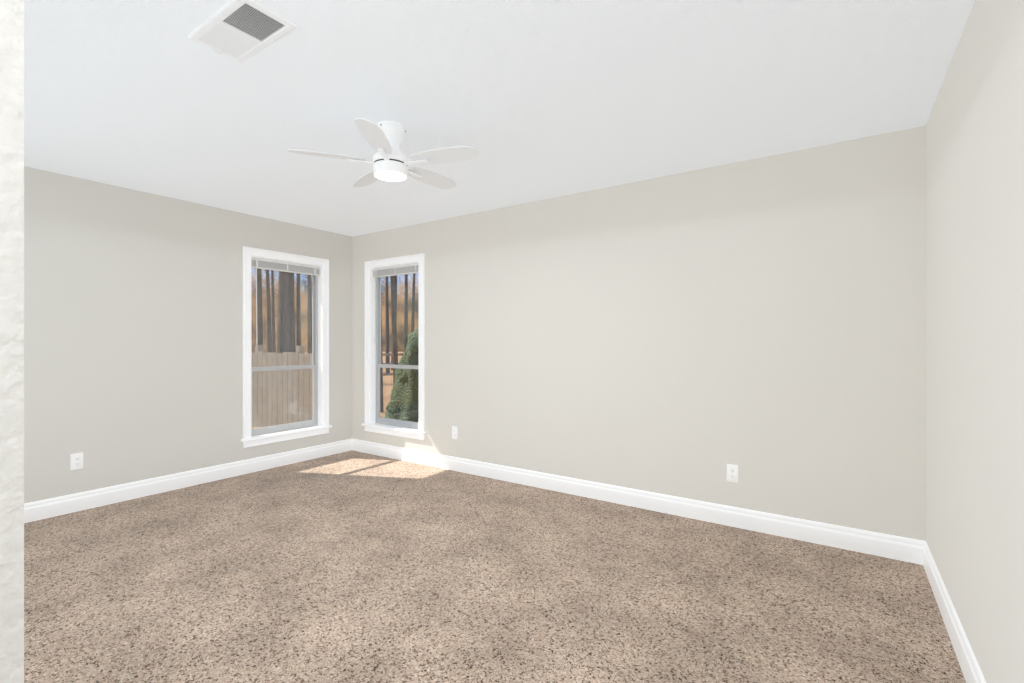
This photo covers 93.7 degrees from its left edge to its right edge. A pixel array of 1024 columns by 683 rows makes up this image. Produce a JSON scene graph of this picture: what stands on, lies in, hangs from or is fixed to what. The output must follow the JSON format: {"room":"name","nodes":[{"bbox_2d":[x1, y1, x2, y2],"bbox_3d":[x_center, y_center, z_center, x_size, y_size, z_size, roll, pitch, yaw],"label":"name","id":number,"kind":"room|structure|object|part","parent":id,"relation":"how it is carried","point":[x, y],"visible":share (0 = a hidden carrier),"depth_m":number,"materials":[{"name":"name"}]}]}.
{"room":"empty bedroom","nodes":[
{"label":"empty bedroom","id":0,"kind":"room"},
{"bbox_2d":[0,0,23,682],"bbox_3d":[-2.235,0.020,1.664,3.652,2.440,0.123,0,0,34],"label":"wall","id":1,"kind":"structure","parent":0,"point":[11,341],"depth_m":0.67,"materials":[{"name":"white paint"}]},
{"bbox_2d":[24,166,351,503],"bbox_3d":[-3.281,0.020,3.501,0.150,2.440,5.230,0,0,34],"label":"wall","id":2,"kind":"structure","parent":0,"point":[133,335],"depth_m":3.83,"materials":[{"name":"white paint"}]},
{"bbox_2d":[70,452,82,469],"bbox_3d":[-3.179,0.875,3.510,0.009,0.118,0.072,0,0,34],"label":"electrical outlet","id":3,"kind":"object","parent":2,"relation":"attached to","point":[76,460],"visible":1,"depth_m":3.50,"materials":[{"name":"white plastic"}]},
{"bbox_2d":[24,439,351,522],"bbox_3d":[-2.761,1.175,4.115,0.014,0.131,3.330,0,0,34],"label":"baseboard","id":4,"kind":"structure","parent":2,"relation":"attached to","point":[54,507],"depth_m":3.97,"materials":[{"name":"white wood"}]},
{"bbox_2d":[241,246,331,447],"bbox_3d":[-2.288,0.051,4.881,0.168,1.881,0.944,0,0,34],"label":"window","id":5,"kind":"structure","parent":2,"relation":"in","point":[323,426],"depth_m":4.95,"materials":[{"name":"white wood"}]},
{"bbox_3d":[-2.339,0.029,4.917,0.028,1.642,0.682,0,0,34],"label":"glass","id":6,"kind":"part","parent":5,"relation":"part of","materials":[{"name":"clear glass"}]},
{"bbox_3d":[-2.334,0.050,4.913,0.057,1.720,0.750,0,0,34],"label":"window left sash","id":7,"kind":"part","parent":5,"relation":"part of","materials":[{"name":"white plastic"}]},
{"bbox_2d":[251,257,319,344],"bbox_3d":[-2.287,-0.390,4.881,0.055,0.839,0.738,0,0,34],"label":"window blind","id":8,"kind":"object","parent":5,"relation":"attached to","point":[271,264],"visible":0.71,"depth_m":4.82,"materials":[{"name":"white plastic"}]},
{"bbox_2d":[24,450,965,682],"bbox_3d":[-1.156,1.290,2.046,5.300,0.100,5.230,0,0,34],"label":"floor","id":9,"kind":"structure","parent":0,"point":[351,566],"depth_m":2.37,"materials":[{"name":"carpet"}]},
{"bbox_2d":[24,0,974,236],"bbox_3d":[-1.156,-1.250,2.046,5.300,0.100,5.230,0,0,34],"label":"ceiling","id":10,"kind":"structure","parent":0,"point":[532,100],"depth_m":2.31,"materials":[{"name":"paint"}]},
{"bbox_2d":[187,0,297,62],"bbox_3d":[-1.045,-1.193,1.855,0.420,0.014,0.210,0,0,34],"label":"ceiling vent","id":11,"kind":"object","parent":10,"relation":"in","point":[241,31],"visible":1,"depth_m":1.84,"materials":[{"name":"white plastic"}]},
{"bbox_2d":[287,118,478,188],"bbox_3d":[-0.654,-1.060,2.724,1.006,0.279,0.964,0,0,34],"label":"fan","id":12,"kind":"object","parent":10,"relation":"hanging from","point":[384,139],"visible":1,"depth_m":2.62,"materials":[{"name":"white plastic"}]},
{"bbox_2d":[352,126,925,540],"bbox_3d":[0.279,0.020,4.142,5.300,2.440,0.150,0,0,34],"label":"wall","id":13,"kind":"structure","parent":0,"point":[760,322],"depth_m":3.33,"materials":[{"name":"white paint"}]},
{"bbox_2d":[361,253,425,439],"bbox_3d":[-1.237,0.051,5.132,0.944,1.881,0.168,0,0,34],"label":"window","id":14,"kind":"structure","parent":13,"relation":"in","point":[370,424],"depth_m":5.27,"materials":[{"name":"white wood"}]},
{"bbox_2d":[372,263,418,343],"bbox_3d":[-1.238,-0.390,5.131,0.738,0.839,0.055,0,0,34],"label":"window blind","id":15,"kind":"object","parent":14,"relation":"attached to","point":[412,268],"visible":0.79,"depth_m":5.12,"materials":[{"name":"white plastic"}]},
{"bbox_3d":[-1.205,0.050,5.178,0.750,1.720,0.057,0,0,34],"label":"window back sash","id":16,"kind":"part","parent":14,"relation":"part of","materials":[{"name":"white plastic"}]},
{"bbox_3d":[-1.202,0.029,5.183,0.682,1.642,0.028,0,0,34],"label":"glass","id":17,"kind":"part","parent":14,"relation":"part of","materials":[{"name":"clear glass"}]},
{"bbox_2d":[452,426,457,438],"bbox_3d":[-0.550,0.875,4.613,0.072,0.118,0.009,0,0,34],"label":"electrical outlet","id":18,"kind":"object","parent":13,"relation":"attached to","point":[454,432],"visible":1,"depth_m":4.61,"materials":[{"name":"white plastic"}]},
{"bbox_2d":[352,439,925,564],"bbox_3d":[0.232,1.175,4.074,5.000,0.131,0.014,0,0,34],"label":"baseboard","id":19,"kind":"structure","parent":13,"relation":"attached to","point":[910,550],"depth_m":3.39,"materials":[{"name":"white wood"}]},
{"bbox_2d":[727,464,737,482],"bbox_3d":[1.480,0.885,3.223,0.072,0.118,0.009,0,0,34],"label":"electrical outlet","id":20,"kind":"object","parent":13,"relation":"attached to","point":[732,473],"visible":1,"depth_m":3.22,"materials":[{"name":"white plastic"}]},
{"bbox_2d":[926,0,1023,682],"bbox_3d":[0.968,0.020,0.591,0.150,2.440,5.230,0,0,34],"label":"wall","id":21,"kind":"structure","parent":0,"point":[975,332],"depth_m":1.62,"materials":[{"name":"beige paint"}]},
{"bbox_2d":[923,542,985,682],"bbox_3d":[0.901,1.175,0.638,0.014,0.131,4.930,0,0,34],"label":"baseboard","id":22,"kind":"structure","parent":21,"relation":"attached to","point":[969,665],"depth_m":1.97,"materials":[{"name":"white wood"}]},
{"label":"outside","id":23,"kind":"structure","parent":0,"visible":0},
{"bbox_2d":[253,352,403,435],"bbox_3d":[-15.861,1.710,29.246,130.000,0.300,150.000,0,0,34],"label":"ground","id":24,"kind":"structure","parent":23,"point":[385,388],"depth_m":16.65,"materials":[{"name":"brown soil"}]},
{"bbox_2d":[251,345,311,430],"bbox_3d":[-4.141,0.815,8.535,3.668,1.490,0.132,0,0,30],"label":"fence","id":25,"kind":"object","parent":24,"relation":"on","point":[259,395],"depth_m":8.39,"materials":[{"name":"brown wood"}]},
{"bbox_2d":[263,351,403,375],"bbox_3d":[-5.760,0.935,17.012,9.238,1.250,0.158,0,0,-32],"label":"railfence","id":26,"kind":"object","parent":24,"relation":"on","point":[389,354],"depth_m":17.72,"materials":[{"name":"brown wood"}]},
{"bbox_2d":[252,268,415,412],"bbox_3d":[-16.203,-7.742,31.787,48.715,18.714,26.966,0,0,34],"label":"trees","id":27,"kind":"object","parent":24,"relation":"on","point":[309,314],"depth_m":14.11,"materials":[{"name":"brown plant"}]},
{"bbox_2d":[384,327,418,428],"bbox_3d":[-1.267,0.670,6.773,1.187,1.780,1.207,0,0,34],"label":"bush","id":28,"kind":"object","parent":24,"relation":"on","point":[407,387],"depth_m":6.50,"materials":[{"name":"green plant"}]},
{"bbox_2d":[251,268,418,352],"bbox_3d":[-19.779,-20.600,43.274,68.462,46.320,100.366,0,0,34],"label":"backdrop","id":29,"kind":"structure","parent":23,"point":[400,318],"depth_m":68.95,"materials":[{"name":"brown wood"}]}
]}

